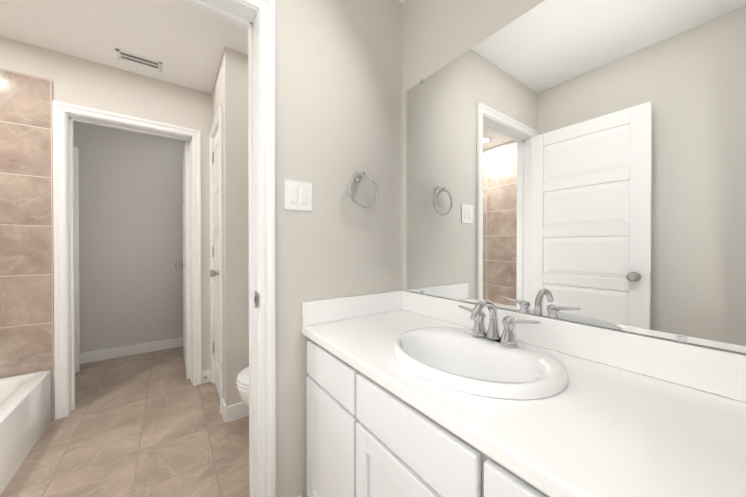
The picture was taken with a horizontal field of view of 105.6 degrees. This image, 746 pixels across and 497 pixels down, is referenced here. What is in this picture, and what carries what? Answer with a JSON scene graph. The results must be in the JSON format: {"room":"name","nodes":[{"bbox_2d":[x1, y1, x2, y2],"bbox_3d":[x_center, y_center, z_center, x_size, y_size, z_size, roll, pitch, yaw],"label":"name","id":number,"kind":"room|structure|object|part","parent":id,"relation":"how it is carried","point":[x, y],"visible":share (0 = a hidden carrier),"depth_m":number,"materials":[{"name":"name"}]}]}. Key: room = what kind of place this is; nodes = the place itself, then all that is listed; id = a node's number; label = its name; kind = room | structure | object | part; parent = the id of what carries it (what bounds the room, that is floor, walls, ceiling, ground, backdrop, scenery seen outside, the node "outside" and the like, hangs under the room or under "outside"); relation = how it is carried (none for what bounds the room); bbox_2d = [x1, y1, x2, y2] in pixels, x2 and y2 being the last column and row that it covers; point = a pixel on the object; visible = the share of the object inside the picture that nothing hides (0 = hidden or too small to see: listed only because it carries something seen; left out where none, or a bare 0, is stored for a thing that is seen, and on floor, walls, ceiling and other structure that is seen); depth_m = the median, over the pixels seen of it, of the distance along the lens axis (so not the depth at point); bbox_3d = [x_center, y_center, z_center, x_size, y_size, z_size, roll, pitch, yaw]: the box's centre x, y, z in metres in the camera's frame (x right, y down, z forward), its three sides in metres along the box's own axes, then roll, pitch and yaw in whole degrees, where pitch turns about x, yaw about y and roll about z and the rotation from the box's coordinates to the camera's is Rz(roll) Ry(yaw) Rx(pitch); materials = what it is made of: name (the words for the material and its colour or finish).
{"room":"bathroom","nodes":[
{"label":"bathroom","id":0,"kind":"room"},
{"bbox_2d":[0,36,211,418],"bbox_3d":[-1.850,-0.089,2.141,2.530,2.440,0.120,0,0,-36],"label":"wall","id":1,"kind":"structure","parent":0,"point":[85,83],"depth_m":2.10,"materials":[{"name":"white paint"}]},
{"bbox_2d":[0,68,53,376],"bbox_3d":[-2.425,-0.155,1.649,0.765,1.901,0.008,0,0,-36],"label":"wall tile","id":2,"kind":"structure","parent":1,"relation":"attached to","point":[26,255],"depth_m":1.80,"materials":[{"name":"beige tile"}]},
{"bbox_2d":[52,100,201,419],"bbox_3d":[-1.811,0.078,2.171,0.835,2.106,0.162,0,0,-36],"label":"trim","id":3,"kind":"structure","parent":1,"relation":"attached to","point":[65,116],"depth_m":1.97,"materials":[{"name":"white paint"}]},
{"bbox_2d":[175,141,189,378],"bbox_3d":[-1.785,0.103,2.709,0.171,2.032,0.712,0,0,-36],"label":"door","id":4,"kind":"structure","parent":1,"relation":"in","point":[185,265],"depth_m":2.42,"materials":[{"name":"white paint"}]},
{"bbox_3d":[-1.993,0.173,2.911,0.068,0.062,0.062,0,0,-36],"label":"knob","id":5,"kind":"part","parent":4,"relation":"part of","materials":[{"name":"grey metal"}]},
{"bbox_3d":[-1.785,0.053,2.708,0.032,1.726,0.515,0,0,-36],"label":"panel","id":6,"kind":"part","parent":4,"relation":"part of","materials":[{"name":"white paint"}]},
{"bbox_2d":[204,370,209,377],"bbox_3d":[-0.927,1.076,2.894,1.359,0.100,0.012,0,0,-36],"label":"baseboard","id":7,"kind":"structure","parent":1,"relation":"attached to","point":[207,372],"depth_m":2.39,"materials":[{"name":"white paint"}]},
{"bbox_2d":[0,0,247,93],"bbox_3d":[-1.463,-1.349,2.177,3.350,0.080,2.860,0,0,-36],"label":"ceiling","id":8,"kind":"structure","parent":0,"point":[185,44],"depth_m":1.72,"materials":[{"name":"white paint"}]},
{"bbox_2d":[115,48,161,70],"bbox_3d":[-1.616,-1.305,1.966,0.245,0.006,0.125,0,0,-36],"label":"ceiling vent","id":9,"kind":"object","parent":8,"relation":"in","point":[138,59],"visible":1,"depth_m":1.96,"materials":[{"name":"white metal"}]},
{"bbox_2d":[0,346,248,496],"bbox_3d":[-0.687,1.168,1.114,3.350,0.060,5.520,0,0,-36],"label":"floor","id":10,"kind":"structure","parent":0,"point":[151,424],"depth_m":1.66,"materials":[{"name":"tile"}]},
{"bbox_2d":[0,370,50,494],"bbox_3d":[-1.998,0.971,1.045,0.758,0.335,1.496,0,0,-36],"label":"bathtub","id":11,"kind":"object","parent":10,"relation":"on","point":[25,410],"visible":1,"depth_m":1.55,"materials":[{"name":"white ceramic"}]},
{"bbox_2d":[236,366,248,410],"bbox_3d":[-0.444,0.746,1.726,0.712,0.775,0.464,0,0,-36],"label":"toilet","id":12,"kind":"object","parent":10,"relation":"on","point":[242,381],"visible":0.1,"depth_m":1.50,"materials":[{"name":"white ceramic"}]},
{"bbox_3d":[-0.546,0.724,1.652,0.459,0.016,0.370,0,0,-36],"label":"seat","id":13,"kind":"part","parent":12,"relation":"part of","materials":[{"name":"white ceramic"}]},
{"bbox_3d":[-0.546,0.707,1.652,0.452,0.017,0.364,0,0,-36],"label":"lid","id":14,"kind":"part","parent":12,"relation":"part of","materials":[{"name":"white ceramic"}]},
{"bbox_2d":[302,290,745,496],"bbox_3d":[0.292,0.650,0.847,0.562,0.979,1.246,0,0,-36],"label":"bathroom vanity","id":15,"kind":"object","parent":10,"relation":"on","point":[411,394],"visible":1,"depth_m":0.66,"materials":[{"name":"white paint"}]},
{"bbox_3d":[-0.161,0.449,1.028,0.018,0.137,0.371,0,0,-36],"label":"drawer","id":16,"kind":"part","parent":15,"relation":"part of","materials":[{"name":"white paint"}]},
{"bbox_3d":[-0.161,0.778,1.030,0.018,0.497,0.371,0,0,-36],"label":"door","id":17,"kind":"part","parent":15,"relation":"part of","materials":[{"name":"white paint"}]},
{"bbox_3d":[0.076,0.780,0.700,0.018,0.497,0.418,0,0,-36],"label":"door","id":18,"kind":"part","parent":15,"relation":"part of","materials":[{"name":"white paint"}]},
{"bbox_3d":[0.076,0.451,0.697,0.018,0.137,0.418,0,0,-36],"label":"drawer","id":19,"kind":"part","parent":15,"relation":"part of","materials":[{"name":"white paint"}]},
{"bbox_2d":[393,327,568,399],"bbox_3d":[0.289,0.385,0.850,0.428,0.174,0.498,0,0,-36],"label":"sink","id":20,"kind":"object","parent":15,"relation":"in","point":[459,363],"depth_m":0.82,"materials":[{"name":"white ceramic"}]},
{"bbox_2d":[458,299,540,347],"bbox_3d":[0.355,0.229,0.891,0.146,0.139,0.280,0,0,-36],"label":"faucet","id":21,"kind":"object","parent":15,"relation":"on","point":[492,338],"depth_m":0.90,"materials":[{"name":"silver metal"}]},
{"bbox_3d":[0.316,0.453,0.364,0.018,0.137,0.378,0,0,-36],"label":"drawer","id":22,"kind":"part","parent":15,"relation":"part of","materials":[{"name":"white paint"}]},
{"bbox_2d":[73,121,187,352],"bbox_3d":[-2.251,-0.097,3.282,3.290,2.440,0.120,0,0,-36],"label":"wall","id":23,"kind":"structure","parent":0,"point":[130,233],"depth_m":2.96,"materials":[{"name":"grey paint"}]},
{"bbox_2d":[73,147,79,372],"bbox_3d":[-2.969,0.105,2.364,0.722,2.032,0.171,0,0,-36],"label":"room door","id":24,"kind":"structure","parent":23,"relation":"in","point":[76,261],"depth_m":2.56,"materials":[{"name":"white paint"}]},
{"bbox_2d":[80,337,182,363],"bbox_3d":[-2.213,1.073,3.236,3.050,0.100,0.012,0,0,-36],"label":"baseboard","id":25,"kind":"structure","parent":23,"relation":"attached to","point":[105,354],"depth_m":2.98,"materials":[{"name":"white paint"}]},
{"bbox_2d":[212,47,248,406],"bbox_3d":[-0.873,-0.090,2.336,0.715,2.440,0.705,0,0,-36],"label":"wall","id":26,"kind":"structure","parent":0,"point":[230,93],"depth_m":1.88,"materials":[{"name":"white paint"}]},
{"bbox_2d":[210,127,219,396],"bbox_3d":[-1.184,0.106,2.193,0.171,2.032,0.462,0,0,-36],"label":"closet door","id":27,"kind":"structure","parent":26,"relation":"in","point":[214,273],"depth_m":2.23,"materials":[{"name":"white paint"}]},
{"bbox_3d":[-1.133,0.178,2.034,0.068,0.062,0.062,0,0,-36],"label":"knob","id":28,"kind":"part","parent":27,"relation":"part of","materials":[{"name":"grey metal"}]},
{"bbox_3d":[-1.181,0.057,2.189,0.032,1.726,0.295,0,0,-36],"label":"panel","id":29,"kind":"part","parent":27,"relation":"part of","materials":[{"name":"white paint"}]},
{"bbox_2d":[209,105,222,413],"bbox_3d":[-1.157,0.077,2.207,0.143,2.106,0.581,0,0,-36],"label":"trim","id":30,"kind":"structure","parent":26,"relation":"attached to","point":[217,123],"depth_m":2.11,"materials":[{"name":"white paint"}]},
{"bbox_2d":[222,402,248,422],"bbox_3d":[-0.677,1.081,2.044,0.707,0.100,0.013,0,0,-36],"label":"baseboard","id":31,"kind":"structure","parent":26,"relation":"attached to","point":[230,413],"depth_m":1.87,"materials":[{"name":"white paint"}]},
{"bbox_2d":[275,0,402,496],"bbox_3d":[-0.905,-0.080,0.826,2.530,2.440,0.120,0,0,-36],"label":"wall","id":32,"kind":"structure","parent":0,"point":[338,93],"depth_m":1.26,"materials":[{"name":"white paint"}]},
{"bbox_2d":[177,0,275,496],"bbox_3d":[-0.766,0.086,0.927,0.835,2.106,0.162,0,0,-36],"label":"trim","id":33,"kind":"structure","parent":32,"relation":"attached to","point":[255,19],"depth_m":1.09,"materials":[{"name":"white paint"}]},
{"bbox_2d":[254,290,256,307],"bbox_3d":[-0.461,0.199,1.112,0.002,0.067,0.028,0,0,-36],"label":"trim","id":34,"kind":"structure","parent":33,"relation":"attached to","point":[255,292],"depth_m":1.12,"materials":[{"name":"grey metal"}]},
{"bbox_2d":[256,293,258,306],"bbox_3d":[-0.445,0.199,1.093,0.006,0.053,0.024,0,0,-36],"label":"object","id":35,"kind":"structure","parent":34,"relation":"attached to","point":[257,299],"depth_m":1.08,"materials":[{"name":"grey metal"}]},
{"bbox_3d":[-0.724,0.086,0.869,0.835,2.106,0.019,0,0,-36],"label":"casing","id":36,"kind":"part","parent":33,"relation":"part of","materials":[{"name":"white paint"}]},
{"bbox_2d":[284,179,311,211],"bbox_3d":[-0.307,-0.219,1.174,0.122,0.122,0.010,0,0,-36],"label":"switch plate","id":37,"kind":"object","parent":32,"relation":"attached to","point":[298,195],"visible":1,"depth_m":1.17,"materials":[{"name":"white plastic"}]},
{"bbox_3d":[-0.326,-0.219,1.159,0.035,0.070,0.002,0,0,-36],"label":"switch rocker frame","id":38,"kind":"part","parent":37,"relation":"part of","materials":[{"name":"white plastic"}]},
{"bbox_3d":[-0.288,-0.219,1.186,0.035,0.070,0.002,0,0,-36],"label":"switch rocker frame","id":39,"kind":"part","parent":37,"relation":"part of","materials":[{"name":"white plastic"}]},
{"bbox_2d":[349,172,377,207],"bbox_3d":[-0.053,-0.274,1.325,0.163,0.176,0.058,0,0,-36],"label":"towel ring","id":40,"kind":"object","parent":32,"relation":"attached to","point":[357,176],"visible":1,"depth_m":1.30,"materials":[{"name":"silver metal"}]},
{"bbox_2d":[402,0,745,353],"bbox_3d":[0.098,-0.086,1.700,0.120,2.440,3.110,0,0,-36],"label":"wall","id":41,"kind":"structure","parent":0,"point":[438,35],"depth_m":1.31,"materials":[{"name":"white paint"}]},
{"bbox_2d":[407,0,745,352],"bbox_3d":[0.516,-0.298,1.004,0.010,1.044,1.163,0,0,-36],"label":"mirror","id":42,"kind":"object","parent":41,"relation":"attached to","point":[582,161],"visible":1,"depth_m":0.82,"materials":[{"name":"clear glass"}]}
]}

